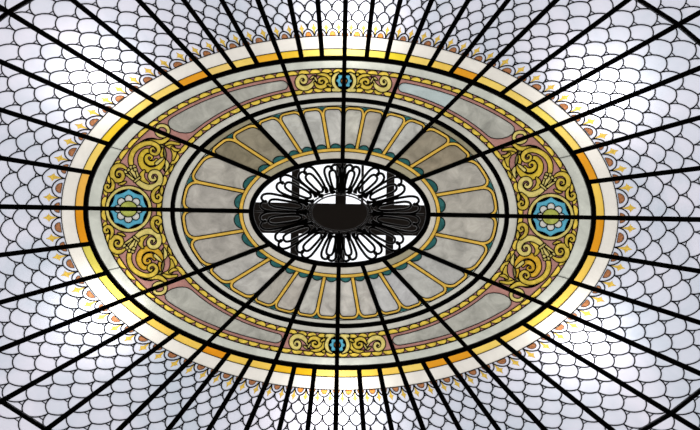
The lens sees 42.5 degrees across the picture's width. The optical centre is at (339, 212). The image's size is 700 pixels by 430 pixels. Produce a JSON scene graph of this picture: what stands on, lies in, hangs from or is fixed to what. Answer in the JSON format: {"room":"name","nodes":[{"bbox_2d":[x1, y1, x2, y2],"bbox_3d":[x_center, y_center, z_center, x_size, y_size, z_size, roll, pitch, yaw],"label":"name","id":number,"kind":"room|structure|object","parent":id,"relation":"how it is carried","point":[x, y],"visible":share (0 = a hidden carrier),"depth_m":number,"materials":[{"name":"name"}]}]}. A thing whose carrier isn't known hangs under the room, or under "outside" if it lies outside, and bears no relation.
{"room":"grand hotel lobby","nodes":[
{"label":"grand hotel lobby","id":0,"kind":"room"},
{"bbox_2d":[83,55,595,369],"bbox_3d":[0.000,0.000,9.376,5.336,0.068,3.280,1,-90,0],"label":"ring","id":1,"kind":"object","parent":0,"point":[172,94],"visible":1,"depth_m":9.36,"materials":[{"name":"black metal"}]},
{"bbox_2d":[89,210,193,294],"bbox_3d":[-2.099,0.299,9.429,0.890,0.099,1.028,-21,-90,0],"label":"panel","id":2,"kind":"object","parent":1,"relation":"on","point":[150,256],"visible":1,"depth_m":9.43,"materials":[{"name":"yellow glass"}]},
{"bbox_2d":[89,123,195,207],"bbox_3d":[-2.086,-0.376,9.429,0.891,0.099,1.028,23,-90,0],"label":"panel","id":3,"kind":"object","parent":1,"relation":"on","point":[150,161],"visible":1,"depth_m":9.43,"materials":[{"name":"yellow glass"}]},
{"bbox_2d":[135,274,241,339],"bbox_3d":[-1.588,0.934,9.433,1.018,0.089,0.612,36,-90,0],"label":"panel","id":4,"kind":"object","parent":1,"relation":"on","point":[190,304],"visible":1,"depth_m":9.43,"materials":[{"name":"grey glass"}]},
{"bbox_2d":[139,81,244,145],"bbox_3d":[-1.550,-0.993,9.433,1.023,0.089,0.612,-33,-90,0],"label":"panel","id":5,"kind":"object","parent":1,"relation":"on","point":[194,115],"visible":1,"depth_m":9.43,"materials":[{"name":"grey glass"}]},
{"bbox_2d":[212,309,288,358],"bbox_3d":[-0.939,1.248,9.438,0.757,0.076,0.471,18,-90,0],"label":"panel","id":6,"kind":"object","parent":1,"relation":"on","point":[251,332],"visible":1,"depth_m":9.44,"materials":[{"name":"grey glass"}]},
{"bbox_2d":[278,324,334,364],"bbox_3d":[-0.345,1.370,9.440,0.639,0.070,0.446,1,-90,0],"label":"panel","id":7,"kind":"object","parent":1,"relation":"on","point":[303,344],"visible":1,"depth_m":9.44,"materials":[{"name":"yellow glass"}]},
{"bbox_2d":[285,61,341,99],"bbox_3d":[-0.279,-1.382,9.440,0.648,0.070,0.445,1,-90,0],"label":"panel","id":8,"kind":"object","parent":1,"relation":"on","point":[313,79],"visible":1,"depth_m":9.44,"materials":[{"name":"yellow glass"}]},
{"bbox_2d":[339,325,394,364],"bbox_3d":[0.294,1.382,9.440,0.639,0.070,0.446,1,-90,0],"label":"panel","id":9,"kind":"object","parent":1,"relation":"on","point":[366,345],"visible":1,"depth_m":9.44,"materials":[{"name":"yellow glass"}]},
{"bbox_2d":[346,61,401,101],"bbox_3d":[0.360,-1.370,9.440,0.629,0.070,0.446,1,-90,0],"label":"panel","id":10,"kind":"object","parent":1,"relation":"on","point":[371,80],"visible":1,"depth_m":9.44,"materials":[{"name":"yellow glass"}]},
{"bbox_2d":[386,312,462,360],"bbox_3d":[0.893,1.282,9.438,0.757,0.076,0.471,-16,-90,0],"label":"panel","id":11,"kind":"object","parent":1,"relation":"on","point":[423,335],"visible":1,"depth_m":9.44,"materials":[{"name":"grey glass"}]},
{"bbox_2d":[392,67,467,116],"bbox_3d":[0.947,-1.248,9.438,0.743,0.076,0.470,19,-90,0],"label":"panel","id":12,"kind":"object","parent":1,"relation":"on","point":[426,92],"visible":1,"depth_m":9.44,"materials":[{"name":"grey glass"}]},
{"bbox_2d":[435,280,540,344],"bbox_3d":[1.552,0.992,9.433,1.018,0.089,0.612,-33,-90,0],"label":"panel","id":13,"kind":"object","parent":1,"relation":"on","point":[484,310],"visible":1,"depth_m":9.43,"materials":[{"name":"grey glass"}]},
{"bbox_2d":[438,85,544,151],"bbox_3d":[1.590,-0.934,9.433,1.012,0.089,0.613,36,-90,0],"label":"panel","id":14,"kind":"object","parent":1,"relation":"on","point":[487,120],"visible":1,"depth_m":9.43,"materials":[{"name":"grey glass"}]},
{"bbox_2d":[484,218,590,301],"bbox_3d":[2.086,0.376,9.429,0.890,0.099,1.028,23,-90,0],"label":"panel","id":15,"kind":"object","parent":1,"relation":"on","point":[531,265],"visible":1,"depth_m":9.43,"materials":[{"name":"yellow glass"}]},
{"bbox_2d":[486,131,590,214],"bbox_3d":[2.099,-0.299,9.429,0.889,0.099,1.028,-21,-90,0],"label":"panel","id":16,"kind":"object","parent":1,"relation":"on","point":[528,169],"visible":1,"depth_m":9.43,"materials":[{"name":"yellow glass"}]},
{"bbox_2d":[254,202,425,235],"bbox_3d":[-0.002,0.085,12.575,4.400,0.350,0.423,1,-90,0],"label":"girder","id":17,"kind":"object","parent":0,"point":[330,216],"visible":0.21,"depth_m":12.40,"materials":[{"name":"metal"}]},
{"bbox_3d":[0.000,0.000,8.862,48.000,0.424,40.000,1,-90,0],"label":"ceiling","id":18,"kind":"structure","parent":0,"visible":0},
{"bbox_2d":[0,209,87,251],"bbox_3d":[-3.904,0.293,9.082,2.600,0.594,0.730,1,-90,0],"label":"glass panel","id":19,"kind":"object","parent":18,"relation":"attached to","point":[19,229],"visible":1,"depth_m":9.30,"materials":[{"name":"white glass"}]},
{"bbox_2d":[0,161,88,205],"bbox_3d":[-3.890,-0.437,9.082,2.600,0.594,0.730,1,-90,0],"label":"glass panel","id":20,"kind":"object","parent":18,"relation":"attached to","point":[23,184],"visible":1,"depth_m":9.30,"materials":[{"name":"white glass"}]},
{"bbox_2d":[0,246,102,299],"bbox_3d":[-3.774,0.633,9.079,2.567,0.608,0.709,-16,-90,0],"label":"glass panel","id":21,"kind":"object","parent":18,"relation":"attached to","point":[19,274],"visible":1,"depth_m":9.29,"materials":[{"name":"white glass"}]},
{"bbox_2d":[0,112,104,169],"bbox_3d":[-3.748,-0.772,9.079,2.567,0.608,0.709,18,-90,0],"label":"glass panel","id":22,"kind":"object","parent":18,"relation":"attached to","point":[19,138],"visible":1,"depth_m":9.29,"materials":[{"name":"white glass"}]},
{"bbox_2d":[0,276,124,345],"bbox_3d":[-3.486,1.221,9.074,2.635,0.626,0.581,-16,-90,0],"label":"glass panel","id":23,"kind":"object","parent":18,"relation":"attached to","point":[21,318],"visible":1,"depth_m":9.27,"materials":[{"name":"white glass"}]},
{"bbox_2d":[0,65,127,141],"bbox_3d":[-3.439,-1.349,9.074,2.635,0.626,0.581,18,-90,0],"label":"glass panel","id":24,"kind":"object","parent":18,"relation":"attached to","point":[20,93],"visible":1,"depth_m":9.26,"materials":[{"name":"white glass"}]},
{"bbox_2d":[0,300,147,397],"bbox_3d":[-3.167,1.588,9.067,2.606,0.646,0.582,-22,-90,0],"label":"glass panel","id":25,"kind":"object","parent":18,"relation":"attached to","point":[21,364],"visible":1,"depth_m":9.22,"materials":[{"name":"white glass"}]},
{"bbox_2d":[0,11,151,116],"bbox_3d":[-3.106,-1.704,9.067,2.606,0.646,0.582,24,-90,0],"label":"glass panel","id":26,"kind":"object","parent":18,"relation":"attached to","point":[21,46],"visible":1,"depth_m":9.22,"materials":[{"name":"white glass"}]},
{"bbox_2d":[0,316,152,404],"bbox_3d":[-2.995,1.665,9.049,2.410,0.679,0.054,-29,-90,0],"label":"bar","id":27,"kind":"object","parent":18,"relation":"attached to","point":[9,396],"visible":1,"depth_m":9.19,"materials":[{"name":"black metal"}]},
{"bbox_2d":[0,4,156,102],"bbox_3d":[-2.932,-1.775,9.049,2.410,0.679,0.054,31,-90,0],"label":"bar","id":28,"kind":"object","parent":18,"relation":"attached to","point":[18,18],"visible":1,"depth_m":9.19,"materials":[{"name":"black metal"}]},
{"bbox_2d":[0,319,173,429],"bbox_3d":[-2.797,1.877,9.061,2.543,0.665,0.566,-29,-90,0],"label":"glass panel","id":29,"kind":"object","parent":18,"relation":"attached to","point":[47,400],"visible":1,"depth_m":9.19,"materials":[{"name":"white glass"}]},
{"bbox_2d":[0,0,177,99],"bbox_3d":[-2.726,-1.980,9.061,2.543,0.665,0.566,31,-90,0],"label":"glass panel","id":30,"kind":"object","parent":18,"relation":"attached to","point":[63,20],"visible":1,"depth_m":9.21,"materials":[{"name":"white glass"}]},
{"bbox_2d":[45,332,178,429],"bbox_3d":[-2.616,1.932,9.043,2.342,0.699,0.054,-36,-90,0],"label":"bar","id":31,"kind":"object","parent":18,"relation":"attached to","point":[139,360],"visible":1,"depth_m":9.20,"materials":[{"name":"black metal"}]},
{"bbox_2d":[0,204,248,212],"bbox_3d":[-3.067,-0.057,9.143,4.261,0.768,0.055,1,-90,0],"label":"bar","id":32,"kind":"object","parent":18,"relation":"attached to","point":[2,206],"visible":1,"depth_m":9.39,"materials":[{"name":"black metal"}]},
{"bbox_2d":[105,185,151,232],"bbox_3d":[-2.212,-0.041,9.430,0.488,0.063,0.501,1,-90,0],"label":"medallion","id":33,"kind":"object","parent":32,"relation":"attached to","point":[126,195],"visible":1,"depth_m":9.43,"materials":[{"name":"blue glass"}]},
{"bbox_2d":[52,334,202,429],"bbox_3d":[-2.387,2.127,9.055,2.473,0.684,0.587,-37,-90,0],"label":"glass panel","id":34,"kind":"object","parent":18,"relation":"attached to","point":[111,407],"visible":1,"depth_m":9.23,"materials":[{"name":"white glass"}]},
{"bbox_2d":[0,244,268,351],"bbox_3d":[-2.616,1.060,9.128,4.026,0.803,0.064,-22,-90,0],"label":"bar","id":35,"kind":"object","parent":18,"relation":"attached to","point":[122,300],"visible":1,"depth_m":9.34,"materials":[{"name":"black metal"}]},
{"bbox_2d":[0,59,270,178],"bbox_3d":[-2.572,-1.155,9.128,4.031,0.803,0.066,24,-90,0],"label":"bar","id":36,"kind":"object","parent":18,"relation":"attached to","point":[2,62],"visible":1,"depth_m":9.33,"materials":[{"name":"black metal"}]},
{"bbox_2d":[77,0,206,85],"bbox_3d":[-2.307,-2.213,9.055,2.474,0.684,0.587,39,-90,0],"label":"glass panel","id":37,"kind":"object","parent":18,"relation":"attached to","point":[127,18],"visible":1,"depth_m":9.26,"materials":[{"name":"white glass"}]},
{"bbox_2d":[123,346,225,429],"bbox_3d":[-1.986,2.302,9.050,2.358,0.698,0.501,-44,-90,0],"label":"glass panel","id":38,"kind":"object","parent":18,"relation":"attached to","point":[159,413],"visible":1,"depth_m":9.27,"materials":[{"name":"white glass"}]},
{"bbox_2d":[142,0,230,74],"bbox_3d":[-1.899,-2.373,9.050,0.501,0.698,2.360,-43,-90,0],"label":"glass panel","id":39,"kind":"object","parent":18,"relation":"attached to","point":[174,14],"visible":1,"depth_m":9.29,"materials":[{"name":"white glass"}]},
{"bbox_2d":[115,259,294,429],"bbox_3d":[-1.740,1.710,9.104,3.542,0.853,0.055,-44,-90,0],"label":"bar","id":40,"kind":"object","parent":18,"relation":"attached to","point":[275,276],"visible":1,"depth_m":9.34,"materials":[{"name":"black metal"}]},
{"bbox_2d":[172,354,247,429],"bbox_3d":[-1.609,2.436,9.046,0.499,0.710,2.273,39,-90,0],"label":"glass panel","id":41,"kind":"object","parent":18,"relation":"attached to","point":[199,415],"visible":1,"depth_m":9.29,"materials":[{"name":"white glass"}]},
{"bbox_2d":[135,0,297,165],"bbox_3d":[-1.671,-1.772,9.104,0.058,0.853,3.552,-44,-90,0],"label":"bar","id":42,"kind":"object","parent":18,"relation":"attached to","point":[141,3],"visible":1,"depth_m":9.36,"materials":[{"name":"black metal"}]},
{"bbox_2d":[217,65,293,113],"bbox_3d":[-0.885,-1.282,9.438,0.772,0.076,0.471,-16,-90,0],"label":"panel","id":43,"kind":"object","parent":42,"relation":"attached to","point":[257,89],"visible":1,"depth_m":9.44,"materials":[{"name":"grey glass"}]},
{"bbox_2d":[187,0,253,66],"bbox_3d":[-1.517,-2.492,9.046,0.499,0.710,2.276,-36,-90,0],"label":"glass panel","id":44,"kind":"object","parent":18,"relation":"attached to","point":[213,15],"visible":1,"depth_m":9.31,"materials":[{"name":"white glass"}]},
{"bbox_2d":[212,360,271,429],"bbox_3d":[-1.226,2.534,9.042,0.520,0.719,2.199,31,-90,0],"label":"glass panel","id":45,"kind":"object","parent":18,"relation":"attached to","point":[236,413],"visible":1,"depth_m":9.31,"materials":[{"name":"white glass"}]},
{"bbox_2d":[225,0,277,61],"bbox_3d":[-1.130,-2.575,9.043,0.520,0.719,2.204,-29,-90,0],"label":"glass panel","id":46,"kind":"object","parent":18,"relation":"attached to","point":[246,13],"visible":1,"depth_m":9.32,"materials":[{"name":"white glass"}]},
{"bbox_2d":[249,365,291,429],"bbox_3d":[-0.981,2.544,9.040,0.555,0.726,2.056,13,-90,0],"label":"glass panel","id":47,"kind":"object","parent":18,"relation":"attached to","point":[267,416],"visible":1,"depth_m":9.32,"materials":[{"name":"white glass"}]},
{"bbox_2d":[261,0,298,58],"bbox_3d":[-0.879,-2.579,9.040,0.558,0.726,2.062,-12,-90,0],"label":"glass panel","id":48,"kind":"object","parent":18,"relation":"attached to","point":[277,12],"visible":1,"depth_m":9.33,"materials":[{"name":"white glass"}]},
{"bbox_2d":[244,265,316,429],"bbox_3d":[-0.868,2.007,9.091,0.059,0.881,3.199,23,-90,0],"label":"bar","id":49,"kind":"object","parent":18,"relation":"attached to","point":[271,370],"visible":1,"depth_m":9.39,"materials":[{"name":"black metal"}]},
{"bbox_2d":[255,0,319,159],"bbox_3d":[-0.785,-2.037,9.091,0.057,0.881,3.206,-21,-90,0],"label":"bar","id":50,"kind":"object","parent":18,"relation":"attached to","point":[258,2],"visible":1,"depth_m":9.40,"materials":[{"name":"black metal"}]},
{"bbox_2d":[282,368,311,429],"bbox_3d":[-0.603,2.605,9.038,0.463,0.730,2.014,6,-90,0],"label":"glass panel","id":51,"kind":"object","parent":18,"relation":"attached to","point":[296,412],"visible":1,"depth_m":9.32,"materials":[{"name":"white glass"}]},
{"bbox_2d":[292,0,319,56],"bbox_3d":[-0.495,-2.625,9.039,0.472,0.730,2.016,-4,-90,0],"label":"glass panel","id":52,"kind":"object","parent":18,"relation":"attached to","point":[305,10],"visible":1,"depth_m":9.33,"materials":[{"name":"white glass"}]},
{"bbox_2d":[310,370,334,429],"bbox_3d":[-0.256,2.636,9.038,0.415,0.731,2.013,1,-90,0],"label":"glass panel","id":53,"kind":"object","parent":18,"relation":"attached to","point":[323,402],"visible":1,"depth_m":9.33,"materials":[{"name":"white glass"}]},
{"bbox_2d":[320,0,342,55],"bbox_3d":[-0.142,-2.643,9.038,0.422,0.731,2.013,1,-90,0],"label":"glass panel","id":54,"kind":"object","parent":18,"relation":"attached to","point":[331,10],"visible":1,"depth_m":9.34,"materials":[{"name":"white glass"}]},
{"bbox_2d":[333,267,340,429],"bbox_3d":[-0.039,2.100,9.087,0.054,0.888,3.093,1,-90,0],"label":"bar","id":55,"kind":"object","parent":18,"relation":"attached to","point":[338,270],"visible":1,"depth_m":9.40,"materials":[{"name":"black metal"}]},
{"bbox_2d":[338,370,360,429],"bbox_3d":[0.159,2.643,9.038,0.415,0.731,2.013,1,-90,0],"label":"glass panel","id":56,"kind":"object","parent":18,"relation":"attached to","point":[349,410],"visible":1,"depth_m":9.33,"materials":[{"name":"white glass"}]},
{"bbox_2d":[347,0,369,55],"bbox_3d":[0.272,-2.635,9.038,0.410,0.731,2.013,1,-90,0],"label":"glass panel","id":57,"kind":"object","parent":18,"relation":"attached to","point":[358,10],"visible":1,"depth_m":9.34,"materials":[{"name":"white glass"}]},
{"bbox_2d":[362,369,388,429],"bbox_3d":[0.506,2.625,9.038,0.463,0.730,2.014,-4,-90,0],"label":"glass panel","id":58,"kind":"object","parent":18,"relation":"attached to","point":[375,413],"visible":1,"depth_m":9.33,"materials":[{"name":"white glass"}]},
{"bbox_2d":[369,0,397,57],"bbox_3d":[0.614,-2.605,9.038,0.454,0.730,2.013,6,-90,0],"label":"glass panel","id":59,"kind":"object","parent":18,"relation":"attached to","point":[384,10],"visible":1,"depth_m":9.33,"materials":[{"name":"white glass"}]},
{"bbox_2d":[361,266,425,429],"bbox_3d":[0.793,2.038,9.091,0.059,0.881,3.199,-21,-90,0],"label":"bar","id":60,"kind":"object","parent":18,"relation":"attached to","point":[401,371],"visible":1,"depth_m":9.39,"materials":[{"name":"black metal"}]},
{"bbox_2d":[365,0,433,160],"bbox_3d":[0.876,-2.007,9.091,0.060,0.881,3.192,23,-90,0],"label":"bar","id":61,"kind":"object","parent":18,"relation":"attached to","point":[430,2],"visible":1,"depth_m":9.39,"materials":[{"name":"black metal"}]},
{"bbox_2d":[382,367,420,429],"bbox_3d":[0.886,2.579,9.040,0.555,0.726,2.056,-11,-90,0],"label":"glass panel","id":62,"kind":"object","parent":18,"relation":"attached to","point":[403,415],"visible":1,"depth_m":9.32,"materials":[{"name":"white glass"}]},
{"bbox_2d":[389,0,428,60],"bbox_3d":[0.989,-2.544,9.040,0.551,0.726,2.051,13,-90,0],"label":"glass panel","id":63,"kind":"object","parent":18,"relation":"attached to","point":[411,12],"visible":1,"depth_m":9.32,"materials":[{"name":"white glass"}]},
{"bbox_2d":[402,363,456,429],"bbox_3d":[1.131,2.577,9.042,0.520,0.719,2.199,-29,-90,0],"label":"glass panel","id":64,"kind":"object","parent":18,"relation":"attached to","point":[434,415],"visible":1,"depth_m":9.31,"materials":[{"name":"white glass"}]},
{"bbox_2d":[409,0,464,65],"bbox_3d":[1.229,-2.534,9.042,0.520,0.719,2.194,31,-90,0],"label":"glass panel","id":65,"kind":"object","parent":18,"relation":"attached to","point":[442,13],"visible":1,"depth_m":9.31,"materials":[{"name":"white glass"}]},
{"bbox_2d":[426,358,494,429],"bbox_3d":[1.518,2.493,9.046,0.499,0.710,2.273,-36,-90,0],"label":"glass panel","id":66,"kind":"object","parent":18,"relation":"attached to","point":[467,412],"visible":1,"depth_m":9.30,"materials":[{"name":"white glass"}]},
{"bbox_2d":[383,260,547,429],"bbox_3d":[1.676,1.774,9.104,0.055,0.853,3.542,-43,-90,0],"label":"bar","id":67,"kind":"object","parent":18,"relation":"attached to","point":[472,353],"visible":1,"depth_m":9.35,"materials":[{"name":"black metal"}]},
{"bbox_2d":[432,0,504,70],"bbox_3d":[1.611,-2.436,9.046,0.499,0.709,2.270,38,-90,0],"label":"glass panel","id":68,"kind":"object","parent":18,"relation":"attached to","point":[477,13],"visible":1,"depth_m":9.30,"materials":[{"name":"white glass"}]},
{"bbox_2d":[386,0,559,166],"bbox_3d":[1.744,-1.713,9.104,3.533,0.852,0.055,-44,-90,0],"label":"bar","id":69,"kind":"object","parent":18,"relation":"attached to","point":[552,3],"visible":1,"depth_m":9.34,"materials":[{"name":"black metal"}]},
{"bbox_2d":[0,0,699,429],"bbox_3d":[0.000,0.000,9.007,9.100,0.090,5.829,1,-90,0],"label":"bar","id":70,"kind":"object","parent":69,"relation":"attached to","point":[23,3],"visible":1,"depth_m":8.99,"materials":[{"name":"black metal"}]},
{"bbox_2d":[448,351,540,429],"bbox_3d":[1.899,2.374,9.050,0.501,0.698,2.358,-43,-90,0],"label":"glass panel","id":71,"kind":"object","parent":18,"relation":"attached to","point":[507,414],"visible":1,"depth_m":9.28,"materials":[{"name":"white glass"}]},
{"bbox_2d":[454,0,551,78],"bbox_3d":[1.987,-2.302,9.050,2.356,0.698,0.501,-44,-90,0],"label":"glass panel","id":72,"kind":"object","parent":18,"relation":"attached to","point":[517,14],"visible":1,"depth_m":9.28,"materials":[{"name":"white glass"}]},
{"bbox_2d":[472,340,606,429],"bbox_3d":[2.307,2.214,9.055,2.473,0.684,0.587,39,-90,0],"label":"glass panel","id":73,"kind":"object","parent":18,"relation":"attached to","point":[555,411],"visible":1,"depth_m":9.25,"materials":[{"name":"white glass"}]},
{"bbox_2d":[477,0,622,91],"bbox_3d":[2.388,-2.127,9.055,2.473,0.684,0.587,-37,-90,0],"label":"glass panel","id":74,"kind":"object","parent":18,"relation":"attached to","point":[566,19],"visible":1,"depth_m":9.24,"materials":[{"name":"white glass"}]},
{"bbox_2d":[409,247,699,375],"bbox_3d":[2.575,1.156,9.128,4.026,0.803,0.064,24,-90,0],"label":"bar","id":75,"kind":"object","parent":18,"relation":"attached to","point":[560,311],"visible":1,"depth_m":9.31,"materials":[{"name":"black metal"}]},
{"bbox_2d":[411,65,699,181],"bbox_3d":[2.618,-1.060,9.127,4.021,0.803,0.063,-22,-90,0],"label":"bar","id":76,"kind":"object","parent":18,"relation":"attached to","point":[695,69],"visible":1,"depth_m":9.32,"materials":[{"name":"black metal"}]},
{"bbox_2d":[496,338,615,429],"bbox_3d":[2.542,2.027,9.043,2.342,0.699,0.054,39,-90,0],"label":"bar","id":77,"kind":"object","parent":18,"relation":"attached to","point":[526,361],"visible":1,"depth_m":9.22,"materials":[{"name":"black metal"}]},
{"bbox_2d":[431,212,699,221],"bbox_3d":[3.067,0.057,9.143,4.261,0.768,0.055,1,-90,0],"label":"bar","id":78,"kind":"object","parent":18,"relation":"attached to","point":[433,214],"visible":1,"depth_m":9.37,"materials":[{"name":"black metal"}]},
{"bbox_2d":[170,97,508,327],"bbox_3d":[0.000,0.000,9.457,3.563,0.042,2.425,1,-90,0],"label":"ring","id":79,"kind":"object","parent":78,"relation":"attached to","point":[461,136],"visible":1,"depth_m":9.44,"materials":[{"name":"black metal"}]},
{"bbox_2d":[175,212,264,268],"bbox_3d":[-1.250,0.297,9.505,1.008,0.059,0.640,1,-90,0],"label":"panel","id":80,"kind":"object","parent":79,"relation":"on","point":[207,238],"visible":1,"depth_m":9.50,"materials":[{"name":"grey glass"}]},
{"bbox_2d":[175,152,266,208],"bbox_3d":[-1.235,-0.343,9.505,1.013,0.059,0.640,1,-90,0],"label":"panel","id":81,"kind":"object","parent":79,"relation":"on","point":[209,181],"visible":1,"depth_m":9.50,"materials":[{"name":"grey glass"}]},
{"bbox_2d":[202,247,290,302],"bbox_3d":[-0.980,0.545,9.505,0.811,0.062,0.602,-44,-90,0],"label":"panel","id":82,"kind":"object","parent":79,"relation":"on","point":[242,277],"visible":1,"depth_m":9.50,"materials":[{"name":"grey glass"}]},
{"bbox_2d":[205,120,293,175],"bbox_3d":[-0.952,-0.581,9.505,0.604,0.062,0.824,-44,-90,0],"label":"panel","id":83,"kind":"object","parent":79,"relation":"on","point":[244,143],"visible":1,"depth_m":9.50,"materials":[{"name":"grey glass"}]},
{"bbox_2d":[250,260,311,317],"bbox_3d":[-0.619,0.753,9.505,0.506,0.063,0.673,22,-90,0],"label":"panel","id":84,"kind":"object","parent":79,"relation":"on","point":[281,297],"visible":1,"depth_m":9.50,"materials":[{"name":"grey glass"}]},
{"bbox_2d":[254,106,315,163],"bbox_3d":[-0.579,-0.774,9.505,0.515,0.063,0.681,-21,-90,0],"label":"panel","id":85,"kind":"object","parent":79,"relation":"on","point":[285,125],"visible":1,"depth_m":9.50,"materials":[{"name":"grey glass"}]},
{"bbox_2d":[295,266,336,323],"bbox_3d":[-0.254,0.856,9.505,0.477,0.064,0.637,1,-90,0],"label":"panel","id":86,"kind":"object","parent":79,"relation":"on","point":[318,304],"visible":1,"depth_m":9.50,"materials":[{"name":"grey glass"}]},
{"bbox_2d":[300,102,340,158],"bbox_3d":[-0.205,-0.864,9.505,0.483,0.064,0.637,1,-90,0],"label":"panel","id":87,"kind":"object","parent":79,"relation":"on","point":[323,120],"visible":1,"depth_m":9.50,"materials":[{"name":"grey glass"}]},
{"bbox_2d":[340,266,379,323],"bbox_3d":[0.223,0.865,9.505,0.477,0.064,0.637,1,-90,0],"label":"panel","id":88,"kind":"object","parent":79,"relation":"on","point":[357,305],"visible":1,"depth_m":9.50,"materials":[{"name":"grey glass"}]},
{"bbox_2d":[345,102,384,159],"bbox_3d":[0.271,-0.855,9.505,0.471,0.064,0.637,1,-90,0],"label":"panel","id":89,"kind":"object","parent":79,"relation":"on","point":[362,120],"visible":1,"depth_m":9.50,"materials":[{"name":"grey glass"}]},
{"bbox_2d":[365,262,425,319],"bbox_3d":[0.591,0.775,9.505,0.506,0.063,0.673,-20,-90,0],"label":"panel","id":90,"kind":"object","parent":79,"relation":"on","point":[394,298],"visible":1,"depth_m":9.50,"materials":[{"name":"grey glass"}]},
{"bbox_2d":[369,108,429,165],"bbox_3d":[0.631,-0.753,9.505,0.498,0.063,0.666,22,-90,0],"label":"panel","id":91,"kind":"object","parent":79,"relation":"on","point":[399,128],"visible":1,"depth_m":9.50,"materials":[{"name":"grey glass"}]},
{"bbox_2d":[387,250,474,305],"bbox_3d":[0.959,0.581,9.505,0.602,0.062,0.811,-44,-90,0],"label":"panel","id":92,"kind":"object","parent":79,"relation":"on","point":[434,281],"visible":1,"depth_m":9.50,"materials":[{"name":"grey glass"}]},
{"bbox_2d":[390,123,476,178],"bbox_3d":[0.986,-0.545,9.505,0.797,0.062,0.600,-45,-90,0],"label":"panel","id":93,"kind":"object","parent":79,"relation":"on","point":[437,147],"visible":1,"depth_m":9.50,"materials":[{"name":"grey glass"}]},
{"bbox_2d":[413,217,503,273],"bbox_3d":[1.238,0.343,9.505,1.008,0.059,0.640,1,-90,0],"label":"panel","id":94,"kind":"object","parent":79,"relation":"on","point":[469,243],"visible":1,"depth_m":9.50,"materials":[{"name":"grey glass"}]},
{"bbox_2d":[415,157,503,213],"bbox_3d":[1.252,-0.297,9.505,1.002,0.059,0.640,1,-90,0],"label":"panel","id":95,"kind":"object","parent":79,"relation":"on","point":[471,186],"visible":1,"depth_m":9.50,"materials":[{"name":"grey glass"}]},
{"bbox_2d":[249,158,430,267],"bbox_3d":[0.000,0.000,9.524,1.950,0.063,1.198,1,-90,0],"label":"grille","id":96,"kind":"object","parent":78,"relation":"attached to","point":[341,177],"visible":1,"depth_m":9.52,"materials":[{"name":"black metal"}]},
{"bbox_2d":[527,193,574,240],"bbox_3d":[2.212,0.041,9.430,0.488,0.063,0.501,1,-90,0],"label":"medallion","id":97,"kind":"object","parent":78,"relation":"attached to","point":[548,203],"visible":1,"depth_m":9.43,"materials":[{"name":"blue glass"}]},
{"bbox_2d":[501,0,631,93],"bbox_3d":[2.616,-1.932,9.043,2.342,0.699,0.054,-36,-90,0],"label":"bar","id":98,"kind":"object","parent":18,"relation":"attached to","point":[623,3],"visible":1,"depth_m":9.20,"materials":[{"name":"black metal"}]},
{"bbox_2d":[501,326,691,429],"bbox_3d":[2.726,1.980,9.061,2.543,0.665,0.566,31,-90,0],"label":"glass panel","id":99,"kind":"object","parent":18,"relation":"attached to","point":[619,407],"visible":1,"depth_m":9.20,"materials":[{"name":"white glass"}]},
{"bbox_2d":[505,0,699,106],"bbox_3d":[2.798,-1.878,9.061,2.543,0.665,0.566,-29,-90,0],"label":"glass panel","id":100,"kind":"object","parent":18,"relation":"attached to","point":[631,25],"visible":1,"depth_m":9.18,"materials":[{"name":"white glass"}]},
{"bbox_2d":[522,323,699,429],"bbox_3d":[2.932,1.775,9.049,2.410,0.679,0.054,31,-90,0],"label":"bar","id":101,"kind":"object","parent":18,"relation":"attached to","point":[636,392],"visible":1,"depth_m":9.16,"materials":[{"name":"black metal"}]},
{"bbox_2d":[527,10,699,109],"bbox_3d":[2.995,-1.665,9.049,2.410,0.679,0.054,-29,-90,0],"label":"bar","id":102,"kind":"object","parent":18,"relation":"attached to","point":[694,15],"visible":1,"depth_m":9.17,"materials":[{"name":"black metal"}]},
{"bbox_2d":[528,308,699,427],"bbox_3d":[3.106,1.704,9.067,2.606,0.646,0.582,24,-90,0],"label":"glass panel","id":103,"kind":"object","parent":18,"relation":"attached to","point":[668,384],"visible":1,"depth_m":9.19,"materials":[{"name":"white glass"}]},
{"bbox_2d":[532,16,699,124],"bbox_3d":[3.167,-1.588,9.067,2.606,0.646,0.582,-22,-90,0],"label":"glass panel","id":104,"kind":"object","parent":18,"relation":"attached to","point":[674,53],"visible":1,"depth_m":9.20,"materials":[{"name":"white glass"}]},
{"bbox_2d":[552,284,699,369],"bbox_3d":[3.439,1.349,9.074,2.635,0.626,0.581,18,-90,0],"label":"glass panel","id":105,"kind":"object","parent":18,"relation":"attached to","point":[677,339],"visible":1,"depth_m":9.24,"materials":[{"name":"white glass"}]},
{"bbox_2d":[555,71,699,149],"bbox_3d":[3.486,-1.221,9.074,2.635,0.626,0.581,-16,-90,0],"label":"glass panel","id":106,"kind":"object","parent":18,"relation":"attached to","point":[677,100],"visible":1,"depth_m":9.24,"materials":[{"name":"white glass"}]},
{"bbox_2d":[574,255,699,319],"bbox_3d":[3.748,0.772,9.079,2.567,0.608,0.709,18,-90,0],"label":"glass panel","id":107,"kind":"object","parent":18,"relation":"attached to","point":[677,291],"visible":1,"depth_m":9.27,"materials":[{"name":"white glass"}]},
{"bbox_2d":[576,120,699,178],"bbox_3d":[3.774,-0.633,9.079,2.567,0.608,0.709,-16,-90,0],"label":"glass panel","id":108,"kind":"object","parent":18,"relation":"attached to","point":[679,146],"visible":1,"depth_m":9.27,"materials":[{"name":"white glass"}]},
{"bbox_2d":[590,220,699,268],"bbox_3d":[3.890,0.437,9.082,2.600,0.594,0.730,1,-90,0],"label":"glass panel","id":109,"kind":"object","parent":18,"relation":"attached to","point":[676,243],"visible":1,"depth_m":9.28,"materials":[{"name":"white glass"}]},
{"bbox_2d":[591,171,699,216],"bbox_3d":[3.904,-0.293,9.082,2.600,0.594,0.730,1,-90,0],"label":"glass panel","id":110,"kind":"object","parent":18,"relation":"attached to","point":[675,195],"visible":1,"depth_m":9.29,"materials":[{"name":"white glass"}]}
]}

